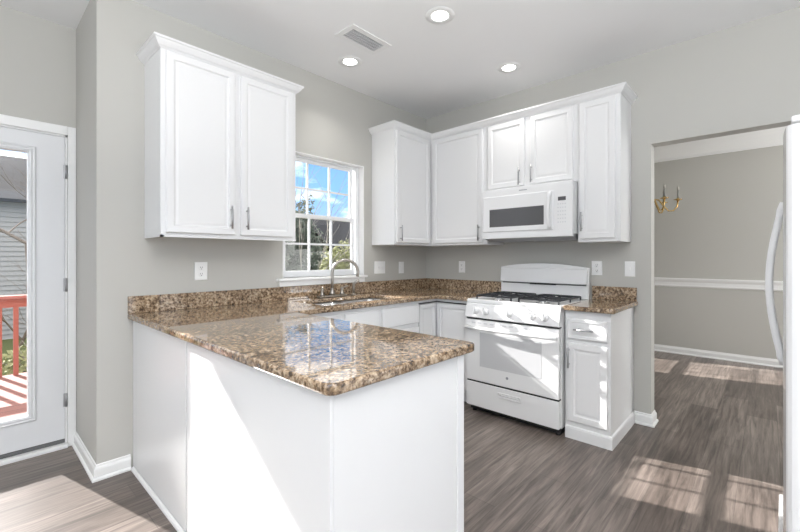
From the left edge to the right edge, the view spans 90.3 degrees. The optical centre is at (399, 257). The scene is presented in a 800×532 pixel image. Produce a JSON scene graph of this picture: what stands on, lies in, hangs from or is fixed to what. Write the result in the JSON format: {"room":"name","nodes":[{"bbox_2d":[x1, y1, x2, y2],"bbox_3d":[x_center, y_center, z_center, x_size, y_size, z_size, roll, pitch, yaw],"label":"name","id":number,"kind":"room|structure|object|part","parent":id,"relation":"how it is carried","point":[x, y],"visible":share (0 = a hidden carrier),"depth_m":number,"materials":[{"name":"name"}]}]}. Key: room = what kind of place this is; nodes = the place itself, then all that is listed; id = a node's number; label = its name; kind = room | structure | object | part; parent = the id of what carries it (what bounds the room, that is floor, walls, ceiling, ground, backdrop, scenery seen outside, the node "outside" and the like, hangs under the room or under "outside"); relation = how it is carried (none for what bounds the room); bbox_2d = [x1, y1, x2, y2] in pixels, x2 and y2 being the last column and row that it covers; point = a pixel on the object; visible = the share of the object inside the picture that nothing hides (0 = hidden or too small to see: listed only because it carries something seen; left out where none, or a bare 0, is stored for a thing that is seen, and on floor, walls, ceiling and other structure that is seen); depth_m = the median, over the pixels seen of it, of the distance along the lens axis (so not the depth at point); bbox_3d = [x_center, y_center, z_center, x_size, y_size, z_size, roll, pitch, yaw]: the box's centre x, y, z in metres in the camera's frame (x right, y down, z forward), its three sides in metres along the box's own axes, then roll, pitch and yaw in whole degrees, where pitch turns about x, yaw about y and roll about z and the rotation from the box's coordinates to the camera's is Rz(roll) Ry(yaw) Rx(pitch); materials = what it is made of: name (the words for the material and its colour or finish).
{"room":"kitchen","nodes":[
{"label":"kitchen","id":0,"kind":"room"},
{"bbox_2d":[0,5,75,442],"bbox_3d":[-3.455,-0.139,1.482,0.140,2.830,3.500,0,0,43],"label":"wall","id":1,"kind":"structure","parent":0,"point":[38,55],"depth_m":2.57,"materials":[{"name":"grey paint"}]},
{"bbox_2d":[0,114,75,465],"bbox_3d":[-2.606,0.198,2.365,0.170,2.155,1.049,0,0,43],"label":"door","id":2,"kind":"structure","parent":1,"relation":"in","point":[43,430],"depth_m":2.62,"materials":[{"name":"white paint"}]},
{"bbox_3d":[-2.577,0.171,2.349,0.043,1.770,0.634,0,0,43],"label":"lite frame","id":3,"kind":"part","parent":2,"relation":"part of","materials":[{"name":"white paint"}]},
{"bbox_2d":[76,0,91,455],"bbox_3d":[-2.032,-0.139,2.632,0.670,2.830,0.120,0,0,43],"label":"wall","id":4,"kind":"structure","parent":0,"point":[84,29],"depth_m":2.52,"materials":[{"name":"grey paint"}]},
{"bbox_2d":[72,432,130,482],"bbox_3d":[-1.921,1.231,2.543,0.674,0.089,0.189,0,0,43],"label":"baseboard","id":5,"kind":"structure","parent":4,"relation":"attached to","point":[96,472],"depth_m":2.35,"materials":[{"name":"white wood"}]},
{"bbox_2d":[92,0,425,467],"bbox_3d":[0.209,-0.139,4.476,0.120,2.830,5.870,0,0,43],"label":"wall","id":6,"kind":"structure","parent":0,"point":[333,120],"depth_m":2.42,"materials":[{"name":"grey paint"}]},
{"bbox_2d":[195,262,206,279],"bbox_3d":[-1.347,0.094,2.696,0.008,0.122,0.082,0,0,43],"label":"wall outlet","id":7,"kind":"object","parent":6,"relation":"attached to","point":[200,267],"visible":1,"depth_m":2.69,"materials":[{"name":"white plastic"}]},
{"bbox_2d":[136,31,303,240],"bbox_3d":[-1.147,-0.679,2.653,0.361,1.125,0.962,0,0,43],"label":"upper cabinet","id":8,"kind":"object","parent":6,"relation":"attached to","point":[219,131],"visible":1,"depth_m":2.45,"materials":[{"name":"white paint"}]},
{"bbox_3d":[-1.194,-0.659,2.404,0.020,1.034,0.397,0,0,43],"label":"door","id":9,"kind":"part","parent":8,"relation":"part of","materials":[{"name":"white paint"}]},
{"bbox_3d":[-1.152,-1.214,2.658,0.348,0.055,0.962,0,0,43],"label":"crown moulding","id":10,"kind":"part","parent":8,"relation":"part of","materials":[{"name":"white paint"}]},
{"bbox_3d":[-1.166,-0.122,2.671,0.308,0.012,0.876,0,0,43],"label":"rail","id":11,"kind":"part","parent":8,"relation":"part of","materials":[{"name":"white paint"}]},
{"bbox_3d":[-1.062,-0.251,2.508,0.038,0.145,0.013,0,0,43],"label":"handle","id":12,"kind":"part","parent":8,"relation":"part of","materials":[{"name":"grey metal"}]},
{"bbox_3d":[-0.991,-0.251,2.585,0.038,0.145,0.013,0,0,43],"label":"handle","id":13,"kind":"part","parent":8,"relation":"part of","materials":[{"name":"grey metal"}]},
{"bbox_3d":[-0.904,-0.659,2.718,0.020,1.034,0.382,0,0,43],"label":"door","id":14,"kind":"part","parent":8,"relation":"part of","materials":[{"name":"white paint"}]},
{"bbox_2d":[128,278,426,313],"bbox_3d":[-0.662,0.287,3.428,0.021,0.104,2.849,0,0,43],"label":"backsplash","id":15,"kind":"structure","parent":6,"relation":"attached to","point":[176,301],"depth_m":2.93,"materials":[{"name":"stone"}]},
{"bbox_2d":[276,151,367,286],"bbox_3d":[-0.679,-0.316,3.480,0.164,1.096,0.932,0,0,43],"label":"window","id":16,"kind":"structure","parent":6,"relation":"in","point":[355,194],"depth_m":3.61,"materials":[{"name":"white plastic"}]},
{"bbox_3d":[-0.704,-0.107,3.512,0.022,0.524,0.769,0,0,43],"label":"sash","id":17,"kind":"part","parent":16,"relation":"part of","materials":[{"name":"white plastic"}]},
{"bbox_3d":[-0.658,0.200,3.461,0.106,0.064,0.932,0,0,43],"label":"sill","id":18,"kind":"part","parent":16,"relation":"part of","materials":[{"name":"white wood"}]},
{"bbox_3d":[-0.724,-0.590,3.530,0.023,0.507,0.769,0,0,43],"label":"sash","id":19,"kind":"part","parent":16,"relation":"part of","materials":[{"name":"white plastic"}]},
{"bbox_2d":[374,261,384,273],"bbox_3d":[-0.196,0.102,3.938,0.014,0.122,0.145,0,0,43],"label":"wall switch","id":20,"kind":"object","parent":6,"relation":"attached to","point":[379,266],"visible":1,"depth_m":3.93,"materials":[{"name":"white plastic"}]},
{"bbox_2d":[399,262,403,272],"bbox_3d":[0.018,0.108,4.169,0.016,0.122,0.075,0,0,43],"label":"wall switch","id":21,"kind":"object","parent":6,"relation":"attached to","point":[401,264],"visible":1,"depth_m":4.17,"materials":[{"name":"white plastic"}]},
{"bbox_2d":[368,120,443,246],"bbox_3d":[0.128,-0.679,4.034,0.361,1.125,0.887,0,0,43],"label":"upper cabinet","id":22,"kind":"object","parent":6,"relation":"attached to","point":[401,152],"visible":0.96,"depth_m":3.78,"materials":[{"name":"white paint"}]},
{"bbox_3d":[0.020,-1.214,3.927,0.348,0.055,0.583,0,0,43],"label":"crown moulding","id":23,"kind":"part","parent":22,"relation":"part of","materials":[{"name":"white paint"}]},
{"bbox_3d":[0.131,-0.654,3.838,0.020,1.036,0.483,0,0,43],"label":"door","id":24,"kind":"part","parent":22,"relation":"part of","materials":[{"name":"white paint"}]},
{"bbox_2d":[0,351,782,531],"bbox_3d":[1.071,1.336,1.386,6.660,0.120,9.500,0,0,43],"label":"floor","id":25,"kind":"structure","parent":0,"point":[712,460],"depth_m":2.28,"materials":[{"name":"grey wood"}]},
{"bbox_2d":[131,321,463,531],"bbox_3d":[-0.684,0.826,1.976,1.958,0.899,0.664,0,0,43],"label":"base cabinet","id":26,"kind":"object","parent":25,"relation":"on","point":[221,443],"visible":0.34,"depth_m":1.40,"materials":[{"name":"white paint"}]},
{"bbox_3d":[-0.675,1.266,1.968,1.933,0.020,0.664,0,0,43],"label":"shoe moulding","id":27,"kind":"part","parent":26,"relation":"part of","materials":[{"name":"white paint"}]},
{"bbox_3d":[-1.298,0.827,2.119,0.860,0.898,0.007,0,0,43],"label":"panel","id":28,"kind":"part","parent":26,"relation":"part of","materials":[{"name":"white paint"}]},
{"bbox_3d":[-0.575,0.827,1.450,1.055,0.898,0.010,0,0,43],"label":"panel","id":29,"kind":"part","parent":26,"relation":"part of","materials":[{"name":"white paint"}]},
{"bbox_2d":[128,278,502,395],"bbox_3d":[0.056,0.304,2.765,1.974,0.139,2.849,0,0,43],"label":"countertop","id":30,"kind":"structure","parent":26,"relation":"on","point":[274,331],"depth_m":1.87,"materials":[{"name":"stone"}]},
{"bbox_2d":[317,258,358,297],"bbox_3d":[-0.524,0.175,3.398,0.148,0.329,0.353,0,0,43],"label":"kitchen faucet","id":31,"kind":"object","parent":30,"relation":"on","point":[332,293],"visible":1,"depth_m":3.40,"materials":[{"name":"silver metal"}]},
{"bbox_3d":[-0.580,0.293,3.408,0.048,0.060,0.048,0,0,43],"label":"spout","id":32,"kind":"part","parent":31,"relation":"part of","materials":[{"name":"silver metal"}]},
{"bbox_3d":[-0.580,0.332,3.408,0.052,0.016,0.290,0,0,43],"label":"plate","id":33,"kind":"part","parent":31,"relation":"part of","materials":[{"name":"silver metal"}]},
{"bbox_3d":[-0.474,0.140,3.442,0.249,0.259,0.029,0,0,-19],"label":"spout","id":34,"kind":"part","parent":31,"relation":"part of","materials":[{"name":"silver metal"}]},
{"bbox_2d":[315,298,382,305],"bbox_3d":[-0.398,0.467,3.219,0.411,0.178,0.816,0,0,43],"label":"sink","id":35,"kind":"object","parent":30,"relation":"in","point":[369,299],"visible":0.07,"depth_m":3.43,"materials":[{"name":"silver metal"}]},
{"bbox_3d":[-0.537,0.467,3.068,0.411,0.178,0.405,0,0,43],"label":"bowl","id":36,"kind":"part","parent":35,"relation":"part of","materials":[{"name":"silver metal"}]},
{"bbox_3d":[-0.258,0.467,3.370,0.411,0.178,0.405,0,0,43],"label":"bowl","id":37,"kind":"part","parent":35,"relation":"part of","materials":[{"name":"silver metal"}]},
{"bbox_2d":[351,279,359,294],"bbox_3d":[-0.401,0.269,3.575,0.075,0.142,0.042,0,0,5],"label":"sprayer","id":38,"kind":"object","parent":30,"relation":"on","point":[355,281],"visible":1,"depth_m":3.57,"materials":[{"name":"silver metal"}]},
{"bbox_3d":[0.015,0.827,1.317,0.008,0.898,0.594,0,0,43],"label":"panel","id":39,"kind":"part","parent":26,"relation":"part of","materials":[{"name":"white paint"}]},
{"bbox_2d":[312,306,379,325],"bbox_3d":[-0.661,0.827,2.981,0.629,0.898,0.843,0,0,43],"label":"base cabinet","id":40,"kind":"object","parent":25,"relation":"on","point":[370,315],"visible":0.07,"depth_m":2.92,"materials":[{"name":"white paint"}]},
{"bbox_2d":[380,301,418,332],"bbox_3d":[-0.215,0.827,3.463,0.629,0.898,0.469,0,0,43],"label":"base cabinet","id":41,"kind":"object","parent":25,"relation":"on","point":[402,316],"visible":0.23,"depth_m":3.26,"materials":[{"name":"white paint"}]},
{"bbox_3d":[0.010,0.871,3.258,0.020,0.550,0.440,0,0,43],"label":"door","id":42,"kind":"part","parent":41,"relation":"part of","materials":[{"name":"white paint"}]},
{"bbox_2d":[372,298,466,401],"bbox_3d":[0.363,0.827,3.835,0.974,0.898,0.860,0,0,43],"label":"base cabinet","id":43,"kind":"object","parent":25,"relation":"on","point":[437,317],"visible":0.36,"depth_m":3.51,"materials":[{"name":"white paint"}]},
{"bbox_3d":[0.243,0.779,3.537,0.020,0.734,0.237,0,0,43],"label":"door","id":44,"kind":"part","parent":43,"relation":"part of","materials":[{"name":"white paint"}]},
{"bbox_3d":[0.380,0.388,3.418,0.384,0.020,0.270,0,0,43],"label":"rail","id":45,"kind":"part","parent":43,"relation":"part of","materials":[{"name":"white paint"}]},
{"bbox_3d":[0.468,0.779,3.506,0.344,0.734,0.020,0,0,43],"label":"door","id":46,"kind":"part","parent":43,"relation":"part of","materials":[{"name":"white paint"}]},
{"bbox_2d":[464,263,589,434],"bbox_3d":[1.032,0.665,3.273,0.790,1.222,0.720,0,0,43],"label":"gas range","id":47,"kind":"object","parent":25,"relation":"on","point":[516,365],"visible":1,"depth_m":3.07,"materials":[{"name":"white metal"}]},
{"bbox_3d":[0.831,1.076,3.042,0.190,0.044,0.009,0,0,43],"label":"drawer pull","id":48,"kind":"part","parent":47,"relation":"part of","materials":[{"name":"white metal"}]},
{"bbox_3d":[0.812,0.571,3.024,0.754,0.028,0.056,0,0,43],"label":"door handle","id":49,"kind":"part","parent":47,"relation":"part of","materials":[{"name":"white metal"}]},
{"bbox_3d":[0.846,0.434,3.061,0.772,0.117,0.063,0,0,43],"label":"control panel","id":50,"kind":"part","parent":47,"relation":"part of","materials":[{"name":"white metal"}]},
{"bbox_3d":[0.850,1.116,3.065,0.764,0.196,0.052,0,0,43],"label":"storage drawer","id":51,"kind":"part","parent":47,"relation":"part of","materials":[{"name":"white metal"}]},
{"bbox_3d":[0.849,0.756,3.064,0.764,0.496,0.054,0,0,43],"label":"oven door","id":52,"kind":"part","parent":47,"relation":"part of","materials":[{"name":"white metal"}]},
{"bbox_2d":[467,293,588,309],"bbox_3d":[1.064,0.359,3.297,0.776,0.033,0.642,0,0,43],"label":"cooktop","id":53,"kind":"object","parent":47,"relation":"in","point":[514,303],"depth_m":3.14,"materials":[{"name":"white metal"}]},
{"bbox_3d":[0.959,0.433,2.908,0.055,0.055,0.039,0,0,43],"label":"knob","id":54,"kind":"part","parent":47,"relation":"part of","materials":[{"name":"white plastic"}]},
{"bbox_3d":[1.100,0.344,3.060,0.099,0.020,0.099,0,0,43],"label":"burner","id":55,"kind":"part","parent":47,"relation":"part of","materials":[{"name":"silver metal"}]},
{"bbox_3d":[1.029,0.433,2.843,0.055,0.055,0.039,0,0,43],"label":"knob","id":56,"kind":"part","parent":47,"relation":"part of","materials":[{"name":"white plastic"}]},
{"bbox_2d":[565,307,634,450],"bbox_3d":[1.481,0.827,2.935,0.309,0.898,0.666,0,0,43],"label":"base cabinet","id":57,"kind":"object","parent":25,"relation":"on","point":[599,347],"visible":0.97,"depth_m":2.74,"materials":[{"name":"white paint"}]},
{"bbox_3d":[1.180,0.701,2.786,0.012,0.145,0.038,0,0,43],"label":"handle","id":58,"kind":"part","parent":57,"relation":"part of","materials":[{"name":"grey metal"}]},
{"bbox_3d":[1.254,0.501,2.718,0.130,0.013,0.038,0,0,43],"label":"handle","id":59,"kind":"part","parent":57,"relation":"part of","materials":[{"name":"grey metal"}]},
{"bbox_3d":[1.283,0.501,2.729,0.261,0.140,0.019,0,0,43],"label":"drawer","id":60,"kind":"part","parent":57,"relation":"part of","materials":[{"name":"white paint"}]},
{"bbox_3d":[1.283,0.876,2.728,0.261,0.550,0.020,0,0,43],"label":"door","id":61,"kind":"part","parent":57,"relation":"part of","materials":[{"name":"white paint"}]},
{"bbox_3d":[1.488,1.232,2.942,0.308,0.088,0.596,0,0,43],"label":"board","id":62,"kind":"part","parent":57,"relation":"part of","materials":[{"name":"white paint"}]},
{"bbox_2d":[563,286,637,313],"bbox_3d":[1.493,0.304,2.935,0.328,0.139,0.649,0,0,43],"label":"countertop","id":63,"kind":"structure","parent":57,"relation":"on","point":[605,299],"depth_m":3.05,"materials":[{"name":"stone"}]},
{"bbox_2d":[765,115,799,531],"bbox_3d":[1.881,0.392,1.415,0.854,1.738,0.900,0,0,44],"label":"refrigerator","id":64,"kind":"object","parent":25,"relation":"on","point":[788,211],"visible":1,"depth_m":1.34,"materials":[{"name":"white metal"}]},
{"bbox_3d":[1.529,0.106,1.617,0.067,0.658,0.025,0,0,44],"label":"door handle","id":65,"kind":"part","parent":64,"relation":"part of","materials":[{"name":"white plastic"}]},
{"bbox_3d":[1.578,0.106,1.667,0.067,0.658,0.025,0,0,44],"label":"door handle","id":66,"kind":"part","parent":64,"relation":"part of","materials":[{"name":"white plastic"}]},
{"bbox_3d":[1.462,0.364,1.460,0.080,1.623,0.382,0,0,44],"label":"door","id":67,"kind":"part","parent":64,"relation":"part of","materials":[{"name":"white metal"}]},
{"bbox_2d":[0,0,799,118],"bbox_3d":[1.071,-1.614,1.386,6.660,0.120,9.500,0,0,43],"label":"ceiling","id":68,"kind":"structure","parent":0,"point":[429,70],"depth_m":2.75,"materials":[{"name":"white paint"}]},
{"bbox_2d":[338,56,361,66],"bbox_3d":[-0.397,-1.551,3.158,0.188,0.006,0.188,0,0,43],"label":"recessed light","id":69,"kind":"object","parent":68,"relation":"in","point":[347,61],"visible":1,"depth_m":3.15,"materials":[{"name":"white"}]},
{"bbox_2d":[343,59,356,64],"bbox_3d":[-0.397,-1.552,3.158,0.107,0.003,0.107,0,0,43],"label":"diffuser","id":70,"kind":"object","parent":69,"relation":"attached to","point":[345,61],"depth_m":3.16,"materials":[{"name":"white"}]},
{"bbox_2d":[335,24,391,54],"bbox_3d":[-0.259,-1.550,2.845,0.195,0.007,0.370,0,0,43],"label":"ceiling vent","id":71,"kind":"object","parent":68,"relation":"in","point":[352,34],"visible":1,"depth_m":2.83,"materials":[{"name":"white metal"}]},
{"bbox_2d":[425,6,454,23],"bbox_3d":[0.257,-1.551,2.557,0.188,0.006,0.188,0,0,43],"label":"recessed light","id":72,"kind":"object","parent":68,"relation":"in","point":[440,14],"visible":1,"depth_m":2.55,"materials":[{"name":"white"}]},
{"bbox_2d":[432,11,447,20],"bbox_3d":[0.257,-1.552,2.557,0.107,0.003,0.107,0,0,43],"label":"diffuser","id":73,"kind":"object","parent":72,"relation":"attached to","point":[436,15],"depth_m":2.56,"materials":[{"name":"white"}]},
{"bbox_2d":[497,62,520,72],"bbox_3d":[0.893,-1.551,3.259,0.188,0.006,0.188,0,0,43],"label":"recessed light","id":74,"kind":"object","parent":68,"relation":"in","point":[508,67],"visible":1,"depth_m":3.25,"materials":[{"name":"white"}]},
{"bbox_2d":[502,65,515,70],"bbox_3d":[0.893,-1.552,3.259,0.107,0.003,0.107,0,0,43],"label":"diffuser","id":75,"kind":"object","parent":74,"relation":"attached to","point":[504,67],"depth_m":3.26,"materials":[{"name":"white"}]},
{"bbox_2d":[654,183,681,212],"bbox_3d":[2.680,-1.004,4.255,0.552,1.100,0.530,0,0,43],"label":"chandelier","id":76,"kind":"object","parent":68,"relation":"hanging from","point":[664,197],"visible":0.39,"depth_m":4.12,"materials":[{"name":"gold metal"}]},
{"bbox_3d":[2.674,-0.549,4.124,0.015,0.144,0.232,0,0,3],"label":"arm","id":77,"kind":"part","parent":76,"relation":"part of","materials":[{"name":"gold metal"}]},
{"bbox_3d":[2.791,-0.549,4.184,0.232,0.144,0.015,0,0,33],"label":"arm","id":78,"kind":"part","parent":76,"relation":"part of","materials":[{"name":"gold metal"}]},
{"bbox_2d":[426,7,799,413],"bbox_3d":[2.542,-0.139,2.491,6.000,2.830,0.120,0,0,43],"label":"wall","id":79,"kind":"structure","parent":0,"point":[742,78],"depth_m":3.02,"materials":[{"name":"grey paint"}]},
{"bbox_2d":[459,261,464,272],"bbox_3d":[0.645,0.102,4.155,0.075,0.120,0.008,0,0,43],"label":"wall outlet","id":80,"kind":"object","parent":79,"relation":"attached to","point":[461,263],"visible":1,"depth_m":4.15,"materials":[{"name":"white plastic"}]},
{"bbox_2d":[427,278,500,291],"bbox_3d":[0.650,0.287,4.141,0.938,0.104,0.021,0,0,43],"label":"backsplash","id":81,"kind":"structure","parent":79,"relation":"attached to","point":[474,285],"depth_m":4.10,"materials":[{"name":"stone"}]},
{"bbox_2d":[431,119,503,245],"bbox_3d":[0.638,-0.679,3.921,0.652,1.125,0.360,0,0,43],"label":"upper cabinet","id":82,"kind":"object","parent":79,"relation":"attached to","point":[459,155],"visible":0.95,"depth_m":3.80,"materials":[{"name":"white paint"}]},
{"bbox_3d":[0.546,-0.654,3.824,0.570,1.036,0.020,0,0,43],"label":"door","id":83,"kind":"part","parent":82,"relation":"part of","materials":[{"name":"white paint"}]},
{"bbox_3d":[0.539,-1.214,3.815,0.652,0.055,0.043,0,0,43],"label":"crown moulding","id":84,"kind":"part","parent":82,"relation":"part of","materials":[{"name":"white paint"}]},
{"bbox_2d":[485,95,577,190],"bbox_3d":[1.168,-0.914,3.432,0.791,0.655,0.360,0,0,43],"label":"upper cabinet","id":85,"kind":"object","parent":79,"relation":"attached to","point":[538,144],"visible":0.9,"depth_m":3.29,"materials":[{"name":"white paint"}]},
{"bbox_3d":[0.924,-0.891,3.474,0.346,0.563,0.020,0,0,43],"label":"door","id":86,"kind":"part","parent":85,"relation":"part of","materials":[{"name":"white paint"}]},
{"bbox_3d":[1.005,-0.684,3.363,0.012,0.145,0.038,0,0,43],"label":"handle","id":87,"kind":"part","parent":85,"relation":"part of","materials":[{"name":"grey metal"}]},
{"bbox_2d":[482,180,577,242],"bbox_3d":[1.134,-0.359,3.394,0.782,0.446,0.462,0,0,43],"label":"microwave","id":88,"kind":"object","parent":85,"relation":"attached to","point":[546,212],"visible":0.98,"depth_m":3.22,"materials":[{"name":"white plastic"}]},
{"bbox_3d":[0.962,-0.369,3.301,0.620,0.305,0.010,0,0,43],"label":"door","id":89,"kind":"part","parent":88,"relation":"part of","materials":[{"name":"white plastic"}]},
{"bbox_3d":[1.154,-0.367,3.094,0.025,0.291,0.048,0,0,43],"label":"door handle","id":90,"kind":"part","parent":88,"relation":"part of","materials":[{"name":"white ceramic"}]},
{"bbox_3d":[1.246,-0.378,3.044,0.134,0.323,0.002,0,0,43],"label":"control panel","id":91,"kind":"part","parent":88,"relation":"part of","materials":[{"name":"white plastic"}]},
{"bbox_3d":[1.069,-1.214,3.325,0.791,0.055,0.043,0,0,43],"label":"crown moulding","id":92,"kind":"part","parent":85,"relation":"part of","materials":[{"name":"white paint"}]},
{"bbox_3d":[1.217,-0.891,3.204,0.343,0.563,0.020,0,0,43],"label":"door","id":93,"kind":"part","parent":85,"relation":"part of","materials":[{"name":"white paint"}]},
{"bbox_2d":[592,261,601,274],"bbox_3d":[1.613,0.089,3.261,0.082,0.118,0.008,0,0,43],"label":"wall outlet","id":94,"kind":"object","parent":79,"relation":"attached to","point":[596,265],"visible":1,"depth_m":3.26,"materials":[{"name":"white plastic"}]},
{"bbox_2d":[576,82,637,242],"bbox_3d":[1.583,-0.679,3.049,0.340,1.125,0.362,0,0,43],"label":"upper cabinet","id":95,"kind":"object","parent":79,"relation":"attached to","point":[604,114],"visible":1,"depth_m":2.96,"materials":[{"name":"white paint"}]},
{"bbox_3d":[1.376,-0.269,3.020,0.012,0.145,0.038,0,0,43],"label":"handle","id":96,"kind":"part","parent":95,"relation":"part of","materials":[{"name":"grey metal"}]},
{"bbox_3d":[1.470,-0.658,2.970,0.248,1.032,0.020,0,0,43],"label":"door","id":97,"kind":"part","parent":95,"relation":"part of","materials":[{"name":"white paint"}]},
{"bbox_3d":[1.588,-1.214,3.054,0.340,0.055,0.348,0,0,43],"label":"crown moulding","id":98,"kind":"part","parent":95,"relation":"part of","materials":[{"name":"white paint"}]},
{"bbox_2d":[592,286,636,300],"bbox_3d":[1.703,0.287,3.168,0.321,0.104,0.021,0,0,43],"label":"backsplash","id":99,"kind":"structure","parent":79,"relation":"attached to","point":[598,292],"depth_m":3.16,"materials":[{"name":"stone"}]},
{"bbox_2d":[625,261,634,276],"bbox_3d":[1.787,0.092,3.095,0.072,0.118,0.016,0,0,43],"label":"wall switch","id":100,"kind":"object","parent":79,"relation":"attached to","point":[629,265],"visible":1,"depth_m":3.09,"materials":[{"name":"white plastic"}]},
{"bbox_2d":[634,410,658,427],"bbox_3d":[1.154,1.231,3.773,2.181,0.089,0.168,0,0,43],"label":"baseboard","id":101,"kind":"structure","parent":79,"relation":"attached to","point":[650,420],"depth_m":3.03,"materials":[{"name":"white wood"}]},
{"bbox_2d":[654,145,782,358],"bbox_3d":[4.445,-0.139,4.640,6.120,2.830,0.120,0,0,43],"label":"wall","id":102,"kind":"structure","parent":0,"point":[721,226],"depth_m":4.99,"materials":[{"name":"grey paint"}]},
{"bbox_2d":[654,277,782,291],"bbox_3d":[4.438,0.336,4.544,6.000,0.120,0.030,0,0,43],"label":"trim","id":103,"kind":"structure","parent":102,"relation":"attached to","point":[759,285],"depth_m":4.98,"materials":[{"name":"white wood"}]},
{"bbox_2d":[654,344,782,367],"bbox_3d":[4.440,1.231,4.546,6.000,0.089,0.024,0,0,43],"label":"baseboard","id":104,"kind":"structure","parent":102,"relation":"attached to","point":[662,348],"depth_m":4.96,"materials":[{"name":"white wood"}]},
{"bbox_2d":[654,126,785,162],"bbox_3d":[4.397,-1.423,4.500,6.000,0.262,0.150,0,0,43],"label":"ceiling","id":105,"kind":"structure","parent":102,"relation":"attached to","point":[771,137],"depth_m":4.91,"materials":[{"name":"white paint"}]},
{"label":"outside","id":106,"kind":"structure","parent":0,"visible":0},
{"bbox_2d":[2,337,26,373],"bbox_3d":[-13.267,2.276,34.711,59.050,0.200,54.000,0,0,43],"label":"lawn","id":107,"kind":"structure","parent":106,"point":[7,344],"depth_m":9.59,"materials":[{"name":"green plant"}]},
{"bbox_2d":[0,155,26,339],"bbox_3d":[-13.096,-0.524,12.090,6.600,5.400,8.600,0,0,43],"label":"neighbor house","id":108,"kind":"structure","parent":107,"relation":"on","point":[13,211],"depth_m":10.69,"materials":[{"name":"grey"}]},
{"bbox_2d":[0,372,26,419],"bbox_3d":[-4.546,1.768,2.504,2.810,0.815,5.520,0,0,43],"label":"wooden deck","id":109,"kind":"object","parent":107,"relation":"on","point":[13,389],"visible":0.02,"depth_m":3.92,"materials":[{"name":"red"}]},
{"bbox_2d":[0,294,26,377],"bbox_3d":[-5.534,0.900,3.417,0.140,0.919,5.520,0,0,43],"label":"deck railing","id":110,"kind":"object","parent":109,"relation":"on","point":[7,301],"visible":0.09,"depth_m":4.57,"materials":[{"name":"red wood"}]},
{"bbox_3d":[-5.534,0.458,3.417,0.140,0.035,5.520,0,0,43],"label":"rail","id":111,"kind":"part","parent":110,"relation":"part of","materials":[{"name":"red wood"}]},
{"bbox_3d":[-5.530,0.526,3.413,0.040,0.100,5.520,0,0,43],"label":"rail","id":112,"kind":"part","parent":110,"relation":"part of","materials":[{"name":"red wood"}]},
{"bbox_2d":[0,162,26,293],"bbox_3d":[-8.179,-0.179,8.957,4.382,4.746,3.490,0,0,31],"label":"bare tree","id":113,"kind":"object","parent":107,"relation":"on","point":[21,240],"visible":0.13,"depth_m":8.47,"materials":[{"name":"brown plant"}]},
{"bbox_2d":[0,257,26,369],"bbox_3d":[-6.888,0.807,7.146,2.520,2.770,2.242,0,0,12],"label":"bare tree","id":114,"kind":"object","parent":107,"relation":"on","point":[23,338],"visible":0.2,"depth_m":7.16,"materials":[{"name":"brown plant"}]},
{"bbox_2d":[2,341,26,375],"bbox_3d":[-5.686,1.676,6.269,1.537,1.092,1.081,0,0,-21],"label":"grass","id":115,"kind":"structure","parent":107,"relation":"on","point":[22,354],"depth_m":6.03,"materials":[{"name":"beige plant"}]},
{"bbox_2d":[285,166,349,270],"bbox_3d":[-3.358,-0.620,13.914,5.346,5.864,4.637,0,0,-36],"label":"bare tree","id":116,"kind":"object","parent":107,"relation":"on","point":[296,257],"visible":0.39,"depth_m":13.47,"materials":[{"name":"grey plant"}]},
{"bbox_2d":[286,219,349,269],"bbox_3d":[-3.213,-0.174,26.104,6.100,4.700,7.600,0,0,43],"label":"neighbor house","id":117,"kind":"structure","parent":107,"relation":"on","point":[342,231],"depth_m":23.37,"materials":[{"name":"grey"}]},
{"bbox_2d":[297,239,349,269],"bbox_3d":[-3.174,0.419,16.267,4.236,3.559,2.833,0,0,-18],"label":"bush","id":118,"kind":"object","parent":107,"relation":"on","point":[342,265],"visible":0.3,"depth_m":16.36,"materials":[{"name":"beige plant"}]}
]}

